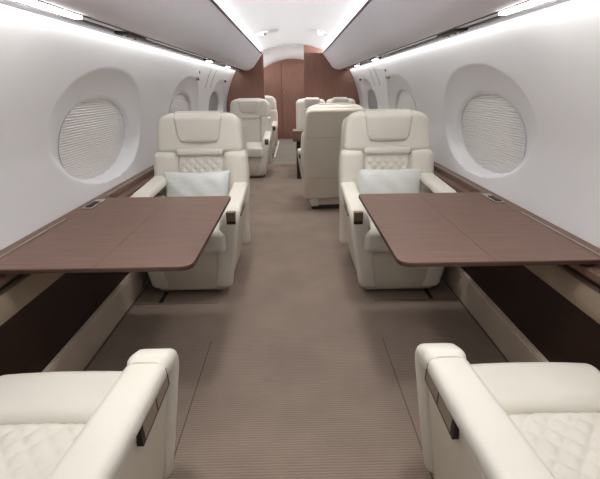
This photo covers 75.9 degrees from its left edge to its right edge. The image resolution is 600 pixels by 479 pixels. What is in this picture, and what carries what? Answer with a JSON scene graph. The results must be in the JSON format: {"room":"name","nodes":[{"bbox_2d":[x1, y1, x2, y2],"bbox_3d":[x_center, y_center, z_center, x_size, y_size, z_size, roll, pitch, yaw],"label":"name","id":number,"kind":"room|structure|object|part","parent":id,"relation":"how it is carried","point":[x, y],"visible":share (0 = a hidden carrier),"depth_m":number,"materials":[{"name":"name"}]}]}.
{"room":"aircraft cabin","nodes":[
{"label":"aircraft cabin","id":0,"kind":"room"},
{"bbox_2d":[0,3,235,249],"bbox_3d":[-1.169,-0.857,2.759,0.333,0.945,8.400,-1,22,-1],"label":"wall","id":1,"kind":"structure","parent":0,"point":[48,65],"depth_m":1.84,"materials":[{"name":"white plastic"}]},
{"bbox_2d":[58,95,128,179],"bbox_3d":[-1.245,-0.622,2.372,0.119,0.504,0.896,-1,22,-1],"label":"window","id":2,"kind":"structure","parent":1,"relation":"in","point":[90,140],"depth_m":2.33,"materials":[{"name":"white"}]},
{"bbox_2d":[0,1,233,69],"bbox_3d":[-1.010,-1.323,2.577,0.083,0.018,8.400,-1,22,-1],"label":"trim","id":3,"kind":"structure","parent":1,"relation":"attached to","point":[0,1],"depth_m":1.80,"materials":[{"name":"white plastic"}]},
{"bbox_2d":[169,91,191,113],"bbox_3d":[-1.277,-1.305,4.096,0.119,0.504,0.896,-1,22,-1],"label":"window","id":4,"kind":"structure","parent":1,"relation":"in","point":[179,103],"depth_m":4.09,"materials":[{"name":"white"}]},
{"bbox_2d":[209,90,219,110],"bbox_3d":[-1.308,-1.986,5.816,0.119,0.504,0.896,-1,22,-1],"label":"window","id":5,"kind":"structure","parent":1,"relation":"in","point":[213,103],"depth_m":5.87,"materials":[{"name":"grey"}]},
{"bbox_2d":[263,44,303,67],"bbox_3d":[-0.153,-3.624,8.028,2.200,0.484,3.400,-1,22,-1],"label":"ceiling","id":6,"kind":"structure","parent":0,"point":[291,51],"depth_m":7.63,"materials":[{"name":"white plastic"}]},
{"bbox_2d":[264,59,303,138],"bbox_3d":[-0.174,-3.582,9.895,2.200,1.933,0.040,-1,22,-1],"label":"wall","id":7,"kind":"structure","parent":0,"point":[272,72],"depth_m":9.72,"materials":[{"name":"red wood"}]},
{"bbox_2d":[281,63,303,138],"bbox_3d":[-0.109,-3.529,9.871,0.712,1.830,0.045,-1,22,-1],"label":"door","id":8,"kind":"structure","parent":7,"relation":"in","point":[292,74],"depth_m":9.78,"materials":[{"name":"red wood"}]},
{"bbox_2d":[214,0,367,50],"bbox_3d":[-0.055,-1.595,2.487,1.400,0.196,8.400,-1,22,-1],"label":"ceiling","id":9,"kind":"structure","parent":0,"point":[285,21],"depth_m":3.77,"materials":[{"name":"white plastic"}]},
{"bbox_2d":[0,0,261,70],"bbox_3d":[-0.759,-1.413,2.546,0.421,0.278,8.400,-1,22,-1],"label":"panel","id":10,"kind":"object","parent":9,"relation":"attached to","point":[199,29],"visible":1,"depth_m":2.13,"materials":[{"name":"white plastic"}]},
{"bbox_3d":[-0.891,-1.076,2.032,0.070,0.014,0.260,-1,22,-1],"label":"reading lamp plate","id":11,"kind":"part","parent":10,"relation":"part of","materials":[{"name":"black"}]},
{"bbox_3d":[-0.560,-1.538,2.500,0.019,0.017,8.400,-1,22,-1],"label":"edge trim","id":12,"kind":"part","parent":10,"relation":"part of","materials":[{"name":"grey plastic"}]},
{"bbox_2d":[257,31,268,35],"bbox_3d":[-0.471,-2.510,4.699,0.170,0.034,0.260,-1,22,-1],"label":"recessed light","id":13,"kind":"object","parent":9,"relation":"in","point":[264,32],"visible":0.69,"depth_m":4.67,"materials":[{"name":"white"}]},
{"bbox_2d":[315,30,326,34],"bbox_3d":[0.279,-2.522,4.708,0.170,0.034,0.260,-1,22,-1],"label":"recessed light","id":14,"kind":"object","parent":9,"relation":"in","point":[317,31],"visible":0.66,"depth_m":4.67,"materials":[{"name":"white"}]},
{"bbox_2d":[322,0,561,69],"bbox_3d":[0.653,-1.436,2.563,0.421,0.278,8.400,-1,22,-1],"label":"panel","id":15,"kind":"object","parent":9,"relation":"attached to","point":[380,29],"visible":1,"depth_m":2.24,"materials":[{"name":"grey plastic"}]},
{"bbox_3d":[0.451,-1.554,2.512,0.019,0.017,8.400,-1,22,-1],"label":"edge trim","id":16,"kind":"part","parent":15,"relation":"part of","materials":[{"name":"grey plastic"}]},
{"bbox_3d":[0.808,-1.103,2.052,0.070,0.014,0.260,-1,22,-1],"label":"reading lamp plate","id":17,"kind":"part","parent":15,"relation":"part of","materials":[{"name":"black"}]},
{"bbox_2d":[221,45,364,112],"bbox_3d":[-0.117,-2.334,6.733,2.440,1.941,0.040,-1,22,-1],"label":"wall","id":18,"kind":"structure","parent":0,"point":[325,82],"depth_m":6.57,"materials":[{"name":"red wood"}]},
{"bbox_2d":[86,139,506,478],"bbox_3d":[-0.065,-0.499,4.803,2.400,0.051,11.900,-1,22,-1],"label":"floor","id":19,"kind":"structure","parent":0,"point":[298,380],"depth_m":2.01,"materials":[{"name":"beige carpet"}]},
{"bbox_2d":[0,165,155,375],"bbox_3d":[-1.144,-0.191,3.023,0.130,0.712,8.400,-1,22,-1],"label":"ledge","id":20,"kind":"object","parent":19,"relation":"on","point":[50,322],"visible":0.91,"depth_m":1.75,"materials":[{"name":"brown wood"}]},
{"bbox_3d":[-1.125,-0.177,3.029,0.028,0.340,8.400,-1,22,-1],"label":"panel","id":21,"kind":"part","parent":20,"relation":"part of","materials":[{"name":"brown wood"}]},
{"bbox_3d":[-1.107,-0.185,2.058,0.034,0.012,0.100,-1,22,-1],"label":"latch handle","id":22,"kind":"part","parent":20,"relation":"part of","materials":[{"name":"black"}]},
{"bbox_2d":[0,196,230,273],"bbox_3d":[-0.749,-0.050,1.790,0.721,0.050,0.940,-1,22,-1],"label":"folding table","id":23,"kind":"object","parent":20,"relation":"attached to","point":[123,234],"visible":0.98,"depth_m":1.60,"materials":[{"name":"brown wood"}]},
{"bbox_2d":[83,280,150,370],"bbox_3d":[-1.078,0.136,3.154,0.009,0.006,8.400,-1,22,-1],"label":"trim","id":24,"kind":"structure","parent":20,"relation":"attached to","point":[136,299],"depth_m":2.19,"materials":[{"name":"black metal"}]},
{"bbox_2d":[0,348,178,478],"bbox_3d":[-0.694,0.522,0.726,0.690,1.069,1.001,-1,22,-1],"label":"chair","id":25,"kind":"object","parent":19,"relation":"on","point":[65,424],"visible":1,"depth_m":0.98,"materials":[{"name":"beige leather"}]},
{"bbox_2d":[0,423,85,478],"bbox_3d":[-0.694,0.625,0.854,0.485,0.173,0.420,-1,22,-1],"label":"seat cushion","id":26,"kind":"object","parent":25,"relation":"on","point":[27,450],"depth_m":0.94,"materials":[{"name":"beige leather"}]},
{"bbox_3d":[-0.453,0.696,0.918,0.168,0.520,0.600,-1,22,-1],"label":"arm panel","id":27,"kind":"part","parent":25,"relation":"part of","materials":[{"name":"beige leather"}]},
{"bbox_2d":[159,292,168,302],"bbox_3d":[-0.896,0.381,2.534,0.025,0.003,0.140,-1,22,-1],"label":"trim","id":28,"kind":"structure","parent":19,"relation":"on","point":[162,299],"depth_m":2.53,"materials":[{"name":"black rubber"}]},
{"bbox_2d":[134,303,210,304],"bbox_3d":[-0.793,0.411,2.458,0.540,0.002,0.005,-1,22,-1],"label":"trim","id":29,"kind":"structure","parent":19,"relation":"on","point":[177,303],"depth_m":2.46,"materials":[{"name":"brown carpet"}]},
{"bbox_2d":[167,341,211,478],"bbox_3d":[-0.469,0.838,1.372,0.004,0.002,1.550,-1,22,-1],"label":"trim","id":30,"kind":"structure","parent":19,"relation":"on","point":[211,341],"depth_m":1.67,"materials":[{"name":"black metal"}]},
{"bbox_2d":[130,111,250,289],"bbox_3d":[-0.720,-0.295,2.714,0.690,1.125,0.856,-1,22,-1],"label":"chair","id":31,"kind":"object","parent":19,"relation":"on","point":[187,141],"visible":0.56,"depth_m":2.74,"materials":[{"name":"beige leather"}]},
{"bbox_2d":[162,170,229,196],"bbox_3d":[-0.744,-0.362,2.786,0.486,0.258,0.155,-2,22,-4],"label":"throw pillow","id":32,"kind":"object","parent":31,"relation":"on","point":[178,184],"visible":0.65,"depth_m":2.73,"materials":[{"name":"white fabric"}]},
{"bbox_3d":[-0.724,-0.438,2.875,0.335,0.400,0.151,-1,22,-1],"label":"quilted panel","id":33,"kind":"part","parent":31,"relation":"part of","materials":[{"name":"beige leather"}]},
{"bbox_3d":[-0.475,-0.041,2.777,0.168,0.520,0.600,-1,22,-1],"label":"arm panel","id":34,"kind":"part","parent":31,"relation":"part of","materials":[{"name":"beige leather"}]},
{"bbox_3d":[-0.726,-0.442,2.981,0.650,0.960,0.252,-1,22,-1],"label":"backrest","id":35,"kind":"part","parent":31,"relation":"part of","materials":[{"name":"beige leather"}]},
{"bbox_2d":[230,98,271,176],"bbox_3d":[-0.786,-1.588,5.976,0.690,1.125,0.856,-1,22,-1],"label":"chair","id":36,"kind":"object","parent":19,"relation":"on","point":[255,113],"visible":0.65,"depth_m":6.01,"materials":[{"name":"beige leather"}]},
{"bbox_3d":[-0.790,-1.730,6.138,0.335,0.400,0.151,-1,22,-1],"label":"quilted panel","id":37,"kind":"part","parent":36,"relation":"part of","materials":[{"name":"beige leather"}]},
{"bbox_2d":[246,142,261,145],"bbox_3d":[-0.784,-1.426,6.032,0.485,0.173,0.420,-1,22,-1],"label":"seat cushion","id":38,"kind":"object","parent":36,"relation":"on","point":[248,143],"depth_m":5.94,"materials":[{"name":"beige leather"}]},
{"bbox_3d":[-0.792,-1.734,6.243,0.650,0.960,0.252,-1,22,-1],"label":"backrest","id":39,"kind":"part","parent":36,"relation":"part of","materials":[{"name":"beige leather"}]},
{"bbox_2d":[265,95,277,153],"bbox_3d":[-0.800,-2.317,7.817,0.690,1.125,0.856,-1,22,-1],"label":"chair","id":40,"kind":"object","parent":19,"relation":"on","point":[272,101],"visible":0.19,"depth_m":7.86,"materials":[{"name":"beige leather"}]},
{"bbox_3d":[-0.805,-2.463,8.084,0.650,0.960,0.252,-1,22,-1],"label":"backrest","id":41,"kind":"part","parent":40,"relation":"part of","materials":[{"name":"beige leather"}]},
{"bbox_2d":[293,129,303,178],"bbox_3d":[-0.002,-1.256,5.686,0.200,0.705,0.303,-1,22,-1],"label":"side table","id":42,"kind":"object","parent":19,"relation":"on","point":[297,133],"visible":0.55,"depth_m":5.47,"materials":[{"name":"brown wood"}]},
{"bbox_3d":[-0.003,-1.459,5.445,0.140,0.080,0.004,-1,22,-1],"label":"drawer","id":43,"kind":"part","parent":42,"relation":"part of","materials":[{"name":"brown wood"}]},
{"bbox_2d":[295,97,355,165],"bbox_3d":[0.430,-1.696,6.181,1.020,1.090,0.746,-1,22,-1],"label":"seat","id":44,"kind":"object","parent":19,"relation":"on","point":[302,105],"visible":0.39,"depth_m":6.23,"materials":[{"name":"beige leather"}]},
{"bbox_3d":[-0.037,-1.469,6.205,0.080,0.460,0.620,-1,22,-1],"label":"armrest","id":45,"kind":"part","parent":44,"relation":"part of","materials":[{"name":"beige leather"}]},
{"bbox_3d":[0.178,-1.963,6.359,0.485,0.700,0.210,-1,22,-1],"label":"backrest","id":46,"kind":"part","parent":44,"relation":"part of","materials":[{"name":"beige leather"}]},
{"bbox_3d":[0.668,-1.971,6.365,0.485,0.700,0.210,-1,22,-1],"label":"backrest","id":47,"kind":"part","parent":44,"relation":"part of","materials":[{"name":"beige leather"}]},
{"bbox_2d":[297,103,362,208],"bbox_3d":[0.336,-0.955,4.347,0.690,1.125,0.856,-2,22,-4],"label":"chair","id":48,"kind":"object","parent":19,"relation":"on","point":[318,155],"visible":0.66,"depth_m":3.98,"materials":[{"name":"beige leather"}]},
{"bbox_3d":[0.095,-0.715,4.461,0.168,0.520,0.600,-2,22,-4],"label":"arm panel","id":49,"kind":"part","parent":48,"relation":"part of","materials":[{"name":"beige leather"}]},
{"bbox_2d":[338,109,456,288],"bbox_3d":[0.637,-0.304,2.697,0.690,1.125,0.856,-1,22,-1],"label":"chair","id":50,"kind":"object","parent":19,"relation":"on","point":[375,139],"visible":0.52,"depth_m":2.72,"materials":[{"name":"beige leather"}]},
{"bbox_3d":[0.632,-0.450,2.964,0.650,0.960,0.252,-1,22,-1],"label":"backrest","id":51,"kind":"part","parent":50,"relation":"part of","materials":[{"name":"beige leather"}]},
{"bbox_3d":[0.400,-0.042,2.755,0.168,0.520,0.600,-1,22,-1],"label":"arm panel","id":52,"kind":"part","parent":50,"relation":"part of","materials":[{"name":"beige leather"}]},
{"bbox_3d":[0.633,-0.446,2.859,0.335,0.400,0.151,-1,22,-1],"label":"quilted panel","id":53,"kind":"part","parent":50,"relation":"part of","materials":[{"name":"beige leather"}]},
{"bbox_2d":[358,169,421,193],"bbox_3d":[0.651,-0.384,2.801,0.485,0.258,0.154,0,22,2],"label":"throw pillow","id":54,"kind":"object","parent":50,"relation":"on","point":[371,181],"visible":0.67,"depth_m":2.75,"materials":[{"name":"white fabric"}]},
{"bbox_2d":[382,338,432,478],"bbox_3d":[0.463,0.823,1.383,0.004,0.002,1.550,-1,22,-1],"label":"trim","id":55,"kind":"structure","parent":19,"relation":"on","point":[382,338],"depth_m":1.66,"materials":[{"name":"black metal"}]},
{"bbox_2d":[374,298,456,300],"bbox_3d":[0.747,0.386,2.477,0.540,0.002,0.005,-1,22,-1],"label":"trim","id":56,"kind":"structure","parent":19,"relation":"on","point":[456,298],"depth_m":2.48,"materials":[{"name":"brown carpet"}]},
{"bbox_2d":[423,288,432,297],"bbox_3d":[0.848,0.353,2.554,0.025,0.003,0.140,-1,22,-1],"label":"trim","id":57,"kind":"structure","parent":19,"relation":"on","point":[425,289],"depth_m":2.55,"materials":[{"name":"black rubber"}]},
{"bbox_2d":[415,343,599,478],"bbox_3d":[0.693,0.500,0.742,0.690,1.069,1.001,-1,22,-1],"label":"chair","id":58,"kind":"object","parent":19,"relation":"on","point":[514,420],"visible":1,"depth_m":0.98,"materials":[{"name":"beige leather"}]},
{"bbox_3d":[0.453,0.681,0.929,0.168,0.520,0.600,-1,22,-1],"label":"arm panel","id":59,"kind":"part","parent":58,"relation":"part of","materials":[{"name":"beige leather"}]},
{"bbox_2d":[508,412,599,478],"bbox_3d":[0.694,0.603,0.870,0.485,0.173,0.420,-1,22,-1],"label":"seat cushion","id":60,"kind":"object","parent":58,"relation":"on","point":[568,443],"depth_m":0.94,"materials":[{"name":"beige leather"}]},
{"bbox_2d":[432,161,599,370],"bbox_3d":[1.065,-0.227,3.049,0.130,0.712,8.400,-1,22,-1],"label":"ledge","id":61,"kind":"object","parent":19,"relation":"on","point":[531,313],"visible":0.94,"depth_m":1.73,"materials":[{"name":"brown wood"}]},
{"bbox_2d":[441,277,509,362],"bbox_3d":[1.007,0.103,3.179,0.009,0.006,8.400,-1,22,-1],"label":"trim","id":62,"kind":"structure","parent":61,"relation":"attached to","point":[454,293],"depth_m":2.21,"materials":[{"name":"brown dark rubber"}]},
{"bbox_2d":[359,192,599,266],"bbox_3d":[0.704,-0.073,1.807,0.721,0.050,0.940,-1,22,-1],"label":"folding table","id":63,"kind":"object","parent":61,"relation":"attached to","point":[464,228],"visible":1,"depth_m":1.61,"materials":[{"name":"brown wood"}]},
{"bbox_3d":[1.052,-0.220,2.083,0.034,0.012,0.100,-1,22,-1],"label":"latch handle","id":64,"kind":"part","parent":61,"relation":"part of","materials":[{"name":"black"}]},
{"bbox_3d":[1.047,-0.211,3.055,0.028,0.340,8.400,-1,22,-1],"label":"panel","id":65,"kind":"part","parent":61,"relation":"part of","materials":[{"name":"brown wood"}]},
{"bbox_2d":[349,0,599,247],"bbox_3d":[1.075,-0.893,2.785,0.333,0.945,8.400,-1,22,-1],"label":"wall","id":66,"kind":"structure","parent":0,"point":[545,62],"depth_m":1.78,"materials":[{"name":"white plastic"}]},
{"bbox_2d":[366,88,377,108],"bbox_3d":[1.106,-2.025,5.845,0.119,0.504,0.896,-1,22,-1],"label":"window","id":67,"kind":"structure","parent":66,"relation":"in","point":[371,99],"depth_m":5.91,"materials":[{"name":"grey plastic"}]},
{"bbox_2d":[394,89,416,110],"bbox_3d":[1.137,-1.343,4.125,0.119,0.504,0.896,-1,22,-1],"label":"window","id":68,"kind":"structure","parent":66,"relation":"in","point":[405,99],"depth_m":4.12,"materials":[{"name":"white plastic"}]},
{"bbox_2d":[354,0,566,67],"bbox_3d":[0.906,-1.354,2.600,0.083,0.018,8.400,-1,22,-1],"label":"trim","id":69,"kind":"structure","parent":66,"relation":"attached to","point":[562,0],"depth_m":1.91,"materials":[{"name":"white plastic"}]},
{"bbox_2d":[457,90,525,173],"bbox_3d":[1.168,-0.660,2.401,0.119,0.504,0.896,-1,22,-1],"label":"window","id":70,"kind":"structure","parent":66,"relation":"in","point":[493,129],"depth_m":2.36,"materials":[{"name":"white"}]}
]}

